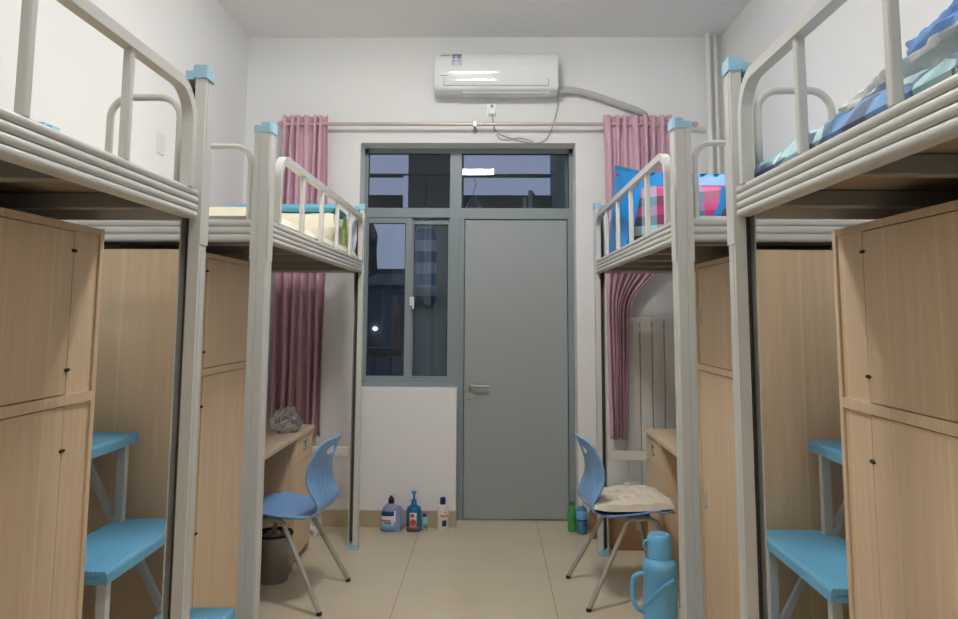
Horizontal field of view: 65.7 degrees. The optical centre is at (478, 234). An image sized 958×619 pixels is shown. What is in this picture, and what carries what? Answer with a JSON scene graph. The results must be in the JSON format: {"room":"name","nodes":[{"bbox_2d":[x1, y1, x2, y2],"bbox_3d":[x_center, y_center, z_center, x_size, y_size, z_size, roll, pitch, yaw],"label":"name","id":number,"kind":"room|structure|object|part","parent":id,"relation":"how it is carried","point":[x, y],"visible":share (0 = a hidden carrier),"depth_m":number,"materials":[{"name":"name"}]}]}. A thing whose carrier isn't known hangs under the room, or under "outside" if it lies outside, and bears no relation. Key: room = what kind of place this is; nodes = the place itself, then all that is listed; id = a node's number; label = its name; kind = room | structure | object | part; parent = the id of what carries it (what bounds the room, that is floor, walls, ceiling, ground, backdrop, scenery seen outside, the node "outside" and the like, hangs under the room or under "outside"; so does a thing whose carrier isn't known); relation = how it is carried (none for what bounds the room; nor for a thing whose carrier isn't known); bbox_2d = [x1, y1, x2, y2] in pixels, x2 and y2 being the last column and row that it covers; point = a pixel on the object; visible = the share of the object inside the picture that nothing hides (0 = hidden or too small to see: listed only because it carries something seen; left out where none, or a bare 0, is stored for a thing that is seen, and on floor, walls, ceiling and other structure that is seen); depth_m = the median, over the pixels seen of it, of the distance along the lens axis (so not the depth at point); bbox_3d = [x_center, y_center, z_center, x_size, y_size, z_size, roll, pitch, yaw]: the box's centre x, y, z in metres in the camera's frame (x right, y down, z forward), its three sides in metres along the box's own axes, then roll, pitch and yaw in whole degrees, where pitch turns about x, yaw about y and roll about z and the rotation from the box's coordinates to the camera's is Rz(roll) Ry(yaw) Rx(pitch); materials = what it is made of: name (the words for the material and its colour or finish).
{"room":"dormitory room","nodes":[
{"label":"dormitory room","id":0,"kind":"room"},
{"bbox_2d":[0,0,248,206],"bbox_3d":[-1.849,-0.082,2.014,0.200,3.450,6.527,0,-6,1],"label":"wall","id":1,"kind":"structure","parent":0,"point":[77,69],"depth_m":3.74,"materials":[{"name":"white paint"}]},
{"bbox_2d":[156,132,164,155],"bbox_3d":[-1.709,-0.489,3.987,0.012,0.115,0.086,0,-6,1],"label":"wall switch","id":2,"kind":"object","parent":1,"relation":"attached to","point":[160,146],"visible":1,"depth_m":3.98,"materials":[{"name":"white plastic"}]},
{"bbox_2d":[408,155,463,374],"bbox_3d":[-0.399,0.622,6.740,0.500,3.120,0.200,0,-6,1],"label":"pier","id":3,"kind":"object","parent":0,"point":[430,321],"visible":0.14,"depth_m":6.67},
{"bbox_2d":[369,176,551,207],"bbox_3d":[-0.609,-0.338,6.847,2.550,0.450,0.060,0,-6,1],"label":"window","id":4,"kind":"structure","parent":3,"relation":"attached to","point":[376,201],"depth_m":6.81,"materials":[{"name":"glass"}]},
{"bbox_3d":[-0.608,-0.546,6.869,2.550,0.030,0.040,0,-6,1],"label":"cross rail","id":5,"kind":"part","parent":4,"relation":"part of","materials":[{"name":"metal"}]},
{"bbox_2d":[259,519,703,618],"bbox_3d":[-0.037,1.701,1.812,3.842,0.120,6.967,0,-6,1],"label":"floor","id":6,"kind":"structure","parent":0,"point":[476,568],"depth_m":4.08,"materials":[{"name":"beige tile"}]},
{"bbox_2d":[0,207,104,618],"bbox_3d":[-1.399,0.767,1.569,0.659,1.672,0.899,0,-6,1],"label":"wardrobe","id":7,"kind":"object","parent":6,"relation":"on","point":[51,269],"visible":1,"depth_m":1.83,"materials":[{"name":"brown wood"}]},
{"bbox_3d":[-1.087,0.976,1.482,0.017,1.152,0.738,0,-6,1],"label":"door","id":8,"kind":"part","parent":7,"relation":"part of","materials":[{"name":"brown wood"}]},
{"bbox_3d":[-1.082,0.162,1.569,0.017,0.421,0.738,0,-6,1],"label":"door","id":9,"kind":"part","parent":7,"relation":"part of","materials":[{"name":"brown wood"}]},
{"bbox_2d":[0,0,214,618],"bbox_3d":[-1.243,0.473,1.037,0.893,2.144,2.098,0,-6,1],"label":"bunk bed","id":10,"kind":"object","parent":6,"relation":"on","point":[45,171],"visible":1,"depth_m":1.97,"materials":[{"name":"grey paint"}]},
{"bbox_3d":[-0.810,-0.373,1.103,0.030,0.286,1.902,0,-6,1],"label":"guard rail","id":11,"kind":"part","parent":10,"relation":"part of","materials":[{"name":"grey metal"}]},
{"bbox_3d":[-0.814,0.592,2.038,0.061,2.102,0.060,0,-6,1],"label":"post","id":12,"kind":"part","parent":10,"relation":"part of","materials":[{"name":"grey metal"}]},
{"bbox_2d":[84,431,235,618],"bbox_3d":[-1.243,1.028,2.319,0.805,1.315,0.540,0,-6,1],"label":"stair","id":13,"kind":"structure","parent":6,"relation":"on","point":[123,543],"depth_m":2.43,"materials":[{"name":"blue plastic"}]},
{"bbox_2d":[82,249,249,618],"bbox_3d":[-1.376,0.922,3.009,0.659,1.672,0.725,0,-6,1],"label":"wardrobe","id":14,"kind":"object","parent":6,"relation":"on","point":[135,355],"visible":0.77,"depth_m":2.72,"materials":[{"name":"brown wood"}]},
{"bbox_3d":[-1.061,1.145,3.045,0.017,1.152,0.554,0,-6,1],"label":"door","id":15,"kind":"part","parent":14,"relation":"part of","materials":[{"name":"brown wood"}]},
{"bbox_3d":[-1.057,0.331,3.132,0.017,0.421,0.554,0,-6,1],"label":"door","id":16,"kind":"part","parent":14,"relation":"part of","materials":[{"name":"brown wood"}]},
{"bbox_2d":[39,122,366,618],"bbox_3d":[-1.199,0.759,3.681,0.893,2.144,2.098,0,-6,1],"label":"bunk bed","id":17,"kind":"object","parent":6,"relation":"on","point":[260,240],"visible":0.66,"depth_m":2.73,"materials":[{"name":"grey paint"}]},
{"bbox_3d":[-0.804,0.660,2.664,0.061,2.102,0.060,0,-6,1],"label":"post","id":18,"kind":"part","parent":17,"relation":"part of","materials":[{"name":"grey metal"}]},
{"bbox_2d":[209,207,357,257],"bbox_3d":[-1.192,0.034,3.751,0.810,0.079,1.975,0,-6,1],"label":"mattress","id":19,"kind":"object","parent":17,"relation":"on","point":[235,213],"visible":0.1,"depth_m":2.80,"materials":[{"name":"beige fabric"}]},
{"bbox_2d":[282,212,347,245],"bbox_3d":[-1.182,-0.025,4.458,0.727,0.189,0.380,0,-6,1],"label":"quilt","id":20,"kind":"object","parent":19,"relation":"on","point":[311,221],"visible":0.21,"depth_m":4.28,"materials":[{"name":"beige fabric"}]},
{"bbox_2d":[237,204,346,218],"bbox_3d":[-1.116,-0.139,4.475,0.577,0.049,0.370,0,-6,1],"label":"sheet","id":21,"kind":"object","parent":20,"relation":"on","point":[286,208],"visible":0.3,"depth_m":4.29,"materials":[{"name":"teal fabric"}]},
{"bbox_2d":[342,216,346,245],"bbox_3d":[-0.795,-0.022,4.382,0.024,0.170,0.071,0,-6,1],"label":"snack packet","id":22,"kind":"object","parent":19,"relation":"on","point":[344,226],"visible":1,"depth_m":4.36,"materials":[{"name":"green plastic"}]},
{"bbox_2d":[346,218,356,249],"bbox_3d":[-0.808,-0.004,4.686,0.077,0.200,0.046,0,-6,1],"label":"plastic bag","id":23,"kind":"object","parent":19,"relation":"on","point":[354,226],"visible":0.56,"depth_m":4.67,"materials":[{"name":"white plastic"}]},
{"bbox_3d":[-0.766,-0.082,3.797,0.030,0.286,1.872,0,-6,1],"label":"guard rail","id":24,"kind":"part","parent":17,"relation":"part of","materials":[{"name":"grey metal"}]},
{"bbox_3d":[-0.771,0.878,4.682,0.061,2.102,0.060,0,-6,1],"label":"post","id":25,"kind":"part","parent":17,"relation":"part of","materials":[{"name":"grey metal"}]},
{"bbox_2d":[260,527,293,584],"bbox_3d":[-1.123,1.746,4.045,0.213,0.260,0.213,0,-6,1],"label":"waste bin","id":26,"kind":"object","parent":6,"relation":"on","point":[275,550],"visible":0.88,"depth_m":3.96,"materials":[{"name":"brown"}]},
{"bbox_2d":[262,424,314,570],"bbox_3d":[-1.373,1.490,3.971,0.665,0.750,1.300,0,-6,1],"label":"desk","id":27,"kind":"object","parent":6,"relation":"on","point":[288,456],"visible":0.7,"depth_m":4.24,"materials":[{"name":"brown wood"}]},
{"bbox_2d":[269,406,302,433],"bbox_3d":[-1.129,1.083,4.372,0.187,0.147,0.258,0,-6,1],"label":"plastic bag","id":28,"kind":"object","parent":27,"relation":"on","point":[279,412],"visible":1,"depth_m":4.39,"materials":[{"name":"grey plastic"}]},
{"bbox_3d":[-1.053,1.601,4.405,0.014,0.522,0.391,0,-6,1],"label":"door","id":29,"kind":"part","parent":27,"relation":"part of","materials":[{"name":"brown wood"}]},
{"bbox_3d":[-1.051,1.267,4.441,0.014,0.142,0.391,0,-6,1],"label":"drawer","id":30,"kind":"part","parent":27,"relation":"part of","materials":[{"name":"brown wood"}]},
{"bbox_3d":[-1.043,1.263,4.463,0.005,0.052,0.095,0,-6,1],"label":"handle","id":31,"kind":"part","parent":27,"relation":"part of","materials":[{"name":"silver metal"}]},
{"bbox_2d":[262,433,350,615],"bbox_3d":[-0.969,1.453,3.858,0.497,0.804,0.490,0,-6,7],"label":"chair","id":32,"kind":"object","parent":6,"relation":"on","point":[320,481],"visible":0.89,"depth_m":3.80,"materials":[{"name":"blue plastic"}]},
{"bbox_3d":[-0.995,1.616,3.643,0.493,0.422,0.092,0,-6,7],"label":"leg frame","id":33,"kind":"part","parent":32,"relation":"part of","materials":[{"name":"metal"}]},
{"bbox_3d":[-0.945,1.658,4.034,0.493,0.422,0.092,0,-6,7],"label":"leg frame","id":34,"kind":"part","parent":32,"relation":"part of","materials":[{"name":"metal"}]},
{"bbox_2d":[310,513,321,536],"bbox_3d":[-1.092,1.891,4.883,0.135,0.151,0.139,0,-6,1],"label":"plastic bag","id":35,"kind":"object","parent":6,"relation":"on","point":[314,531],"visible":0.37,"depth_m":4.83,"materials":[{"name":"white plastic"}]},
{"bbox_2d":[381,495,403,531],"bbox_3d":[-0.580,1.864,4.967,0.156,0.229,0.079,0,-6,1],"label":"detergent jug","id":36,"kind":"object","parent":6,"relation":"on","point":[392,519],"visible":1,"depth_m":4.94,"materials":[{"name":"purple plastic"}]},
{"bbox_3d":[-0.527,1.883,4.966,0.051,0.144,0.018,0,-6,1],"label":"handle","id":37,"kind":"part","parent":36,"relation":"part of","materials":[{"name":"purple plastic"}]},
{"bbox_2d":[406,491,420,531],"bbox_3d":[-0.436,1.849,4.966,0.098,0.260,0.072,0,-6,1],"label":"pump bottle","id":38,"kind":"object","parent":6,"relation":"on","point":[413,522],"visible":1,"depth_m":4.94,"materials":[{"name":"blue plastic"}]},
{"bbox_2d":[421,513,427,530],"bbox_3d":[-0.364,1.925,4.978,0.042,0.112,0.043,0,-6,1],"label":"bottle","id":39,"kind":"object","parent":6,"relation":"on","point":[424,526],"visible":1,"depth_m":4.96,"materials":[{"name":"white plastic"}]},
{"bbox_2d":[437,497,448,530],"bbox_3d":[-0.244,1.877,4.996,0.080,0.213,0.052,0,-6,1],"label":"shampoo bottle","id":40,"kind":"object","parent":6,"relation":"on","point":[442,509],"visible":1,"depth_m":4.98,"materials":[{"name":"white plastic"}]},
{"bbox_2d":[567,502,575,531],"bbox_3d":[0.626,1.892,4.981,0.064,0.188,0.064,0,-6,1],"label":"soda bottle","id":41,"kind":"object","parent":6,"relation":"on","point":[571,515],"visible":0.97,"depth_m":4.96,"materials":[{"name":"green plastic"}]},
{"bbox_2d":[576,501,587,534],"bbox_3d":[0.683,1.879,4.929,0.080,0.204,0.077,0,-6,1],"label":"water bottle","id":42,"kind":"object","parent":6,"relation":"on","point":[581,510],"visible":0.99,"depth_m":4.90,"materials":[{"name":"blue plastic"}]},
{"bbox_2d":[590,509,596,538],"bbox_3d":[0.760,1.891,4.853,0.060,0.165,0.100,0,-6,1],"label":"carton","id":43,"kind":"object","parent":6,"relation":"on","point":[593,517],"visible":0.28,"depth_m":4.81,"materials":[{"name":"brown cardboard"}]},
{"bbox_2d":[566,432,679,612],"bbox_3d":[0.750,1.468,3.915,0.497,0.804,0.490,1,-6,-6],"label":"chair","id":44,"kind":"object","parent":6,"relation":"on","point":[592,483],"visible":0.62,"depth_m":3.78,"materials":[{"name":"blue plastic"}]},
{"bbox_3d":[0.729,1.673,4.091,0.493,0.422,0.092,1,-6,-6],"label":"leg frame","id":45,"kind":"part","parent":44,"relation":"part of","materials":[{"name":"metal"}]},
{"bbox_2d":[582,485,675,511],"bbox_3d":[0.770,1.384,3.926,0.436,0.062,0.410,1,-6,-6],"label":"seat cushion","id":46,"kind":"object","parent":44,"relation":"on","point":[616,498],"visible":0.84,"depth_m":3.78,"materials":[{"name":"beige fabric"}]},
{"bbox_3d":[0.768,1.631,3.699,0.493,0.422,0.092,1,-6,-6],"label":"leg frame","id":47,"kind":"part","parent":44,"relation":"part of","materials":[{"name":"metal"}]},
{"bbox_2d":[608,518,647,550],"bbox_3d":[0.996,1.859,4.722,0.355,0.202,0.304,0,-6,1],"label":"cardboard box","id":48,"kind":"object","parent":6,"relation":"on","point":[632,540],"visible":0.17,"depth_m":4.57,"materials":[{"name":"brown cardboard"}]},
{"bbox_2d":[613,480,640,485],"bbox_3d":[0.972,1.667,4.734,0.295,0.181,0.279,6,-9,-44],"label":"plastic bag","id":49,"kind":"object","parent":48,"relation":"on","point":[629,483],"visible":0.07,"depth_m":4.75,"materials":[{"name":"white plastic"}]},
{"bbox_2d":[630,531,677,618],"bbox_3d":[0.783,1.558,3.244,0.192,0.480,0.161,6,-8,-41],"label":"thermos","id":50,"kind":"object","parent":6,"relation":"on","point":[658,573],"visible":1,"depth_m":3.21,"materials":[{"name":"blue plastic"}]},
{"bbox_3d":[0.695,1.565,3.241,0.068,0.180,0.017,1,-6,-4],"label":"handle","id":51,"kind":"part","parent":50,"relation":"part of","materials":[{"name":"blue plastic"}]},
{"bbox_3d":[0.760,1.554,3.190,0.160,0.139,0.053,-1,-6,15],"label":"carry handle","id":52,"kind":"part","parent":50,"relation":"part of","materials":[{"name":"blue plastic"}]},
{"bbox_2d":[642,531,671,560],"bbox_3d":[0.786,1.372,3.279,0.132,0.102,0.110,0,-6,1],"label":"cup","id":53,"kind":"object","parent":50,"relation":"on","point":[659,543],"depth_m":3.24,"materials":[{"name":"blue plastic"}]},
{"bbox_2d":[644,428,702,578],"bbox_3d":[1.352,1.494,3.879,0.703,0.750,1.267,0,-6,1],"label":"desk","id":54,"kind":"object","parent":6,"relation":"on","point":[661,444],"visible":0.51,"depth_m":4.14,"materials":[{"name":"brown wood"}]},
{"bbox_3d":[1.020,1.263,4.365,0.005,0.052,0.095,0,-6,1],"label":"handle","id":55,"kind":"part","parent":54,"relation":"part of","materials":[{"name":"silver metal"}]},
{"bbox_3d":[1.028,1.267,4.343,0.014,0.142,0.391,0,-6,1],"label":"drawer","id":56,"kind":"part","parent":54,"relation":"part of","materials":[{"name":"brown wood"}]},
{"bbox_3d":[1.026,1.601,4.307,0.014,0.522,0.391,0,-6,1],"label":"door","id":57,"kind":"part","parent":54,"relation":"part of","materials":[{"name":"brown wood"}]},
{"bbox_2d":[704,33,720,173],"bbox_3d":[1.657,0.275,5.153,0.094,3.450,0.040,2,-7,-19],"label":"pipe","id":58,"kind":"object","parent":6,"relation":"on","point":[707,35],"visible":0.34,"depth_m":5.27,"materials":[{"name":"white metal"}]},
{"bbox_2d":[593,117,872,618],"bbox_3d":[1.178,0.759,3.575,0.948,2.144,2.098,0,-6,1],"label":"bunk bed","id":59,"kind":"object","parent":6,"relation":"on","point":[685,240],"visible":0.53,"depth_m":2.63,"materials":[{"name":"grey paint"}]},
{"bbox_3d":[0.755,0.876,4.591,0.061,2.102,0.060,0,-6,1],"label":"post","id":60,"kind":"part","parent":59,"relation":"part of","materials":[{"name":"grey metal"}]},
{"bbox_3d":[0.727,-0.085,3.707,0.030,0.286,1.872,0,-6,1],"label":"guard rail","id":61,"kind":"part","parent":59,"relation":"part of","materials":[{"name":"grey metal"}]},
{"bbox_2d":[609,165,725,253],"bbox_3d":[1.109,-0.172,4.062,0.680,0.579,1.124,0,-6,1],"label":"blanket","id":62,"kind":"object","parent":59,"relation":"on","point":[712,187],"visible":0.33,"depth_m":3.92,"materials":[{"name":"blue fabric"}]},
{"bbox_3d":[1.114,-0.098,3.768,0.798,0.367,0.065,-5,-8,40],"label":"checked panel","id":63,"kind":"part","parent":62,"relation":"part of","materials":[{"name":"pink fabric"}]},
{"bbox_3d":[0.722,0.658,2.573,0.061,2.102,0.060,0,-6,1],"label":"post","id":64,"kind":"part","parent":59,"relation":"part of","materials":[{"name":"grey metal"}]},
{"bbox_2d":[700,216,726,218],"bbox_3d":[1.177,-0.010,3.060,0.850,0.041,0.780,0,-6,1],"label":"mattress","id":65,"kind":"object","parent":59,"relation":"on","point":[701,217],"visible":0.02,"depth_m":2.69,"materials":[{"name":"white fabric"}]},
{"bbox_2d":[695,250,849,618],"bbox_3d":[1.319,0.926,2.917,0.689,1.672,0.758,0,-6,1],"label":"wardrobe","id":66,"kind":"object","parent":6,"relation":"on","point":[800,380],"visible":0.27,"depth_m":2.61,"materials":[{"name":"brown wood"}]},
{"bbox_3d":[0.989,0.362,3.308,0.005,0.066,0.030,0,-6,1],"label":"handle","id":67,"kind":"part","parent":66,"relation":"part of","materials":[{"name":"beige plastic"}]},
{"bbox_3d":[0.985,1.150,3.223,0.005,0.066,0.030,0,-6,1],"label":"handle","id":68,"kind":"part","parent":66,"relation":"part of","materials":[{"name":"silver plastic"}]},
{"bbox_3d":[0.994,0.333,3.052,0.017,0.421,0.586,0,-6,1],"label":"door","id":69,"kind":"part","parent":66,"relation":"part of","materials":[{"name":"brown wood"}]},
{"bbox_3d":[0.989,1.146,2.964,0.017,1.152,0.586,0,-6,1],"label":"door","id":70,"kind":"part","parent":66,"relation":"part of","materials":[{"name":"brown wood"}]},
{"bbox_2d":[767,440,848,618],"bbox_3d":[1.147,1.029,2.213,0.805,1.315,0.542,0,-6,1],"label":"stair","id":71,"kind":"structure","parent":6,"relation":"on","point":[819,558],"depth_m":2.36,"materials":[{"name":"blue plastic"}]},
{"bbox_2d":[722,0,957,618],"bbox_3d":[1.135,0.473,0.931,0.948,2.144,2.098,0,-6,1],"label":"bunk bed","id":72,"kind":"object","parent":6,"relation":"on","point":[903,158],"visible":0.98,"depth_m":1.81,"materials":[{"name":"grey paint"}]},
{"bbox_3d":[0.712,0.590,1.946,0.061,2.102,0.060,0,-6,1],"label":"post","id":73,"kind":"part","parent":72,"relation":"part of","materials":[{"name":"grey metal"}]},
{"bbox_3d":[0.682,-0.376,1.013,0.030,0.286,1.902,0,-6,1],"label":"guard rail","id":74,"kind":"part","parent":72,"relation":"part of","materials":[{"name":"grey metal"}]},
{"bbox_2d":[754,51,957,177],"bbox_3d":[1.139,-0.262,1.068,0.860,0.114,1.865,0,-6,1],"label":"patchwork quilt","id":75,"kind":"object","parent":72,"relation":"on","point":[869,107],"visible":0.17,"depth_m":1.40,"materials":[{"name":"blue fabric"}]},
{"bbox_2d":[836,21,957,115],"bbox_3d":[0.885,-0.331,1.264,0.221,0.086,1.470,0,-6,1],"label":"fleece blanket","id":76,"kind":"object","parent":75,"relation":"on","point":[943,44],"visible":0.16,"depth_m":1.34,"materials":[{"name":"white fabric"}]},
{"bbox_2d":[902,0,957,59],"bbox_3d":[0.987,-0.438,1.231,0.250,0.139,1.192,0,-6,6],"label":"garment","id":77,"kind":"object","parent":76,"relation":"on","point":[948,17],"visible":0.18,"depth_m":1.48,"materials":[{"name":"fabric"}]},
{"bbox_2d":[832,200,957,618],"bbox_3d":[1.296,0.771,1.485,0.689,1.672,0.900,0,-6,1],"label":"wardrobe","id":78,"kind":"object","parent":6,"relation":"on","point":[896,276],"visible":1,"depth_m":1.69,"materials":[{"name":"brown wood"}]},
{"bbox_3d":[0.968,0.164,1.489,0.017,0.421,0.724,0,-6,1],"label":"door","id":79,"kind":"part","parent":78,"relation":"part of","materials":[{"name":"brown wood"}]},
{"bbox_3d":[0.964,0.977,1.401,0.017,1.152,0.724,0,-6,1],"label":"door","id":80,"kind":"part","parent":78,"relation":"part of","materials":[{"name":"brown wood"}]},
{"bbox_2d":[242,37,724,520],"bbox_3d":[0.027,0.288,5.347,3.842,3.450,0.240,0,-6,1],"label":"wall","id":81,"kind":"structure","parent":0,"point":[409,434],"depth_m":5.34,"materials":[{"name":"white paint"}]},
{"bbox_2d":[321,509,455,527],"bbox_3d":[-0.930,1.932,5.059,1.549,0.110,0.012,0,-6,1],"label":"baseboard","id":82,"kind":"structure","parent":81,"relation":"attached to","point":[330,517],"depth_m":5.05,"materials":[{"name":"beige tile"}]},
{"bbox_2d":[362,148,572,386],"bbox_3d":[-0.080,0.228,5.435,1.542,1.743,0.082,0,-6,1],"label":"window","id":83,"kind":"structure","parent":81,"relation":"in","point":[405,216],"depth_m":5.45,"materials":[{"name":"grey metal"}]},
{"bbox_3d":[-0.658,0.462,5.416,0.334,1.179,0.024,0,-6,1],"label":"sash","id":84,"kind":"part","parent":83,"relation":"part of","materials":[{"name":"grey metal"}]},
{"bbox_3d":[-0.341,0.473,5.436,0.338,1.163,0.024,0,-6,1],"label":"sash","id":85,"kind":"part","parent":83,"relation":"part of","materials":[{"name":"grey metal"}]},
{"bbox_2d":[277,121,697,133],"bbox_3d":[0.056,-0.765,5.280,2.976,0.070,0.120,0,-6,1],"label":"curtain rod","id":86,"kind":"object","parent":81,"relation":"attached to","point":[474,124],"visible":0.93,"depth_m":5.24,"materials":[{"name":"metal"}]},
{"bbox_2d":[268,115,327,436],"bbox_3d":[-1.246,0.259,5.151,0.373,2.231,0.084,0,-6,1],"label":"curtain","id":87,"kind":"object","parent":86,"relation":"hanging from","point":[298,309],"visible":0.63,"depth_m":5.12,"materials":[{"name":"pink fabric"}]},
{"bbox_3d":[0.056,-0.782,5.244,2.910,0.024,0.025,0,-6,1],"label":"rod","id":88,"kind":"part","parent":86,"relation":"part of","materials":[{"name":"white metal"}]},
{"bbox_2d":[603,115,671,439],"bbox_3d":[1.113,0.269,5.110,0.483,2.236,0.079,0,-6,0],"label":"curtain","id":89,"kind":"object","parent":86,"relation":"hanging from","point":[634,146],"visible":0.62,"depth_m":5.11,"materials":[{"name":"pink fabric"}]},
{"bbox_2d":[487,102,496,116],"bbox_3d":[0.093,-0.907,5.335,0.072,0.108,0.040,0,-6,1],"label":"wall socket","id":90,"kind":"object","parent":81,"relation":"attached to","point":[491,106],"visible":1,"depth_m":5.34,"materials":[{"name":"white plastic"}]},
{"bbox_2d":[434,53,557,97],"bbox_3d":[0.122,-1.134,5.271,0.864,0.294,0.215,0,-6,1],"label":"air conditioner","id":91,"kind":"object","parent":81,"relation":"attached to","point":[455,75],"visible":1,"depth_m":5.17,"materials":[{"name":"white plastic"}]},
{"bbox_2d":[463,92,548,96],"bbox_3d":[0.191,-0.991,5.247,0.604,0.006,0.110,0,-6,1],"label":"grille","id":92,"kind":"object","parent":91,"relation":"attached to","point":[465,94],"depth_m":5.23,"materials":[{"name":"white plastic"}]},
{"bbox_2d":[491,95,558,143],"bbox_3d":[0.330,-0.826,5.307,0.483,0.345,0.057,0,-6,1],"label":"power cord","id":93,"kind":"object","parent":91,"relation":"hanging from","point":[531,142],"visible":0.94,"depth_m":5.31,"materials":[{"name":"white plastic"}]},
{"bbox_2d":[558,87,648,115],"bbox_3d":[0.898,-0.943,5.300,0.675,0.223,0.094,1,-6,-7],"label":"hose","id":94,"kind":"object","parent":91,"relation":"attached to","point":[561,90],"visible":0.91,"depth_m":5.28,"materials":[{"name":"white plastic"}]},
{"bbox_2d":[457,216,575,519],"bbox_3d":[0.268,0.937,5.334,0.838,2.160,0.119,0,-6,1],"label":"door","id":95,"kind":"structure","parent":81,"relation":"in","point":[516,350],"depth_m":5.33,"materials":[{"name":"metal"}]},
{"bbox_3d":[-0.007,1.080,5.296,0.161,0.050,0.065,0,-6,1],"label":"handle","id":96,"kind":"part","parent":95,"relation":"part of","materials":[{"name":"metal"}]},
{"bbox_2d":[587,512,589,528],"bbox_3d":[1.213,1.939,5.023,1.049,0.110,0.012,0,-6,1],"label":"baseboard","id":97,"kind":"structure","parent":81,"relation":"attached to","point":[588,525],"depth_m":5.02,"materials":[{"name":"beige tile"}]},
{"bbox_2d":[628,317,698,485],"bbox_3d":[1.351,1.202,5.067,0.664,1.265,0.077,0,-6,1],"label":"radiator","id":98,"kind":"object","parent":81,"relation":"attached to","point":[651,355],"visible":0.31,"depth_m":5.05,"materials":[{"name":"white metal"}]},
{"bbox_2d":[216,0,750,37],"bbox_3d":[-0.019,-1.863,2.197,3.842,0.150,6.967,0,-6,1],"label":"ceiling","id":99,"kind":"structure","parent":0,"point":[256,18],"depth_m":5.06,"materials":[{"name":"white paint"}]},
{"bbox_2d":[550,155,567,207],"bbox_3d":[0.776,0.564,6.147,0.250,3.120,1.433,0,-6,1],"label":"wall","id":100,"kind":"structure","parent":0,"point":[558,164],"depth_m":6.02,"materials":[{"name":"grey paint"}]},
{"bbox_2d":[721,0,952,160],"bbox_3d":[1.792,-0.070,1.953,0.200,3.450,6.527,0,-6,1],"label":"wall","id":101,"kind":"structure","parent":0,"point":[846,51],"depth_m":3.78,"materials":[{"name":"white paint"}]},
{"bbox_3d":[-0.007,2.162,5.987,4.600,0.100,1.433,0,-6,1],"label":"floor","id":102,"kind":"structure","parent":0,"visible":0},
{"bbox_2d":[523,190,544,207],"bbox_3d":[0.496,0.874,6.235,0.252,2.520,0.040,0,-6,1],"label":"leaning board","id":103,"kind":"object","parent":102,"relation":"on","point":[533,201],"visible":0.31,"depth_m":6.34,"materials":[{"name":"grey"}]},
{"bbox_3d":[0.386,0.904,6.234,0.032,2.460,0.040,0,-6,1],"label":"panel","id":104,"kind":"part","parent":103,"relation":"part of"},
{"bbox_3d":[0.434,0.874,6.236,0.035,2.520,0.040,0,-6,1],"label":"panel","id":105,"kind":"part","parent":103,"relation":"part of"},
{"bbox_3d":[0.538,0.879,6.234,0.168,2.510,0.040,0,-6,1],"label":"panel","id":106,"kind":"part","parent":103,"relation":"part of","materials":[{"name":"grey"}]},
{"bbox_3d":[-1.998,0.555,6.193,0.200,3.120,1.433,0,-6,1],"label":"wall","id":107,"kind":"structure","parent":0,"visible":0},
{"bbox_2d":[367,347,399,374],"bbox_3d":[-1.304,1.558,6.643,1.180,1.090,0.060,0,-6,1],"label":"balcony railing","id":108,"kind":"object","parent":107,"relation":"attached to","point":[374,352],"visible":0.25,"depth_m":6.66,"materials":[{"name":"metal"}]},
{"bbox_3d":[-1.301,1.056,6.697,1.180,0.080,0.060,0,-6,1],"label":"rail","id":109,"kind":"part","parent":108,"relation":"part of","materials":[{"name":"metal"}]},
{"bbox_2d":[370,173,552,175],"bbox_3d":[-0.611,-0.544,6.708,2.550,0.018,0.018,0,-6,1],"label":"rail","id":110,"kind":"object","parent":107,"relation":"attached to","point":[371,174],"visible":0.65,"depth_m":6.69,"materials":[{"name":"black metal"}]},
{"bbox_2d":[369,196,377,276],"bbox_3d":[-1.008,-0.085,6.665,0.205,0.926,0.096,0,-6,1],"label":"garment","id":111,"kind":"object","parent":110,"relation":"hanging from","point":[373,270],"visible":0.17,"depth_m":6.63,"materials":[{"name":"fabric"}]},
{"bbox_2d":[414,176,437,304],"bbox_3d":[-0.489,0.041,6.643,0.244,1.176,0.096,0,-6,1],"label":"shirt","id":112,"kind":"object","parent":110,"relation":"hanging from","point":[425,279],"visible":0.78,"depth_m":6.61,"materials":[{"name":"fabric"}]},
{"bbox_2d":[462,176,490,273],"bbox_3d":[-0.048,-0.087,6.650,0.340,0.916,0.096,0,-6,1],"label":"clothes","id":113,"kind":"object","parent":110,"relation":"hanging from","point":[473,202],"visible":0.19,"depth_m":6.66,"materials":[{"name":"fabric"}]},
{"label":"outside","id":114,"kind":"structure","parent":0,"visible":0},
{"bbox_2d":[367,269,464,451],"bbox_3d":[-2.596,6.762,25.366,22.400,10.850,8.200,0,-6,1],"label":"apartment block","id":115,"kind":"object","parent":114,"point":[386,287],"visible":0.02,"depth_m":21.87,"materials":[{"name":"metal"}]}
]}

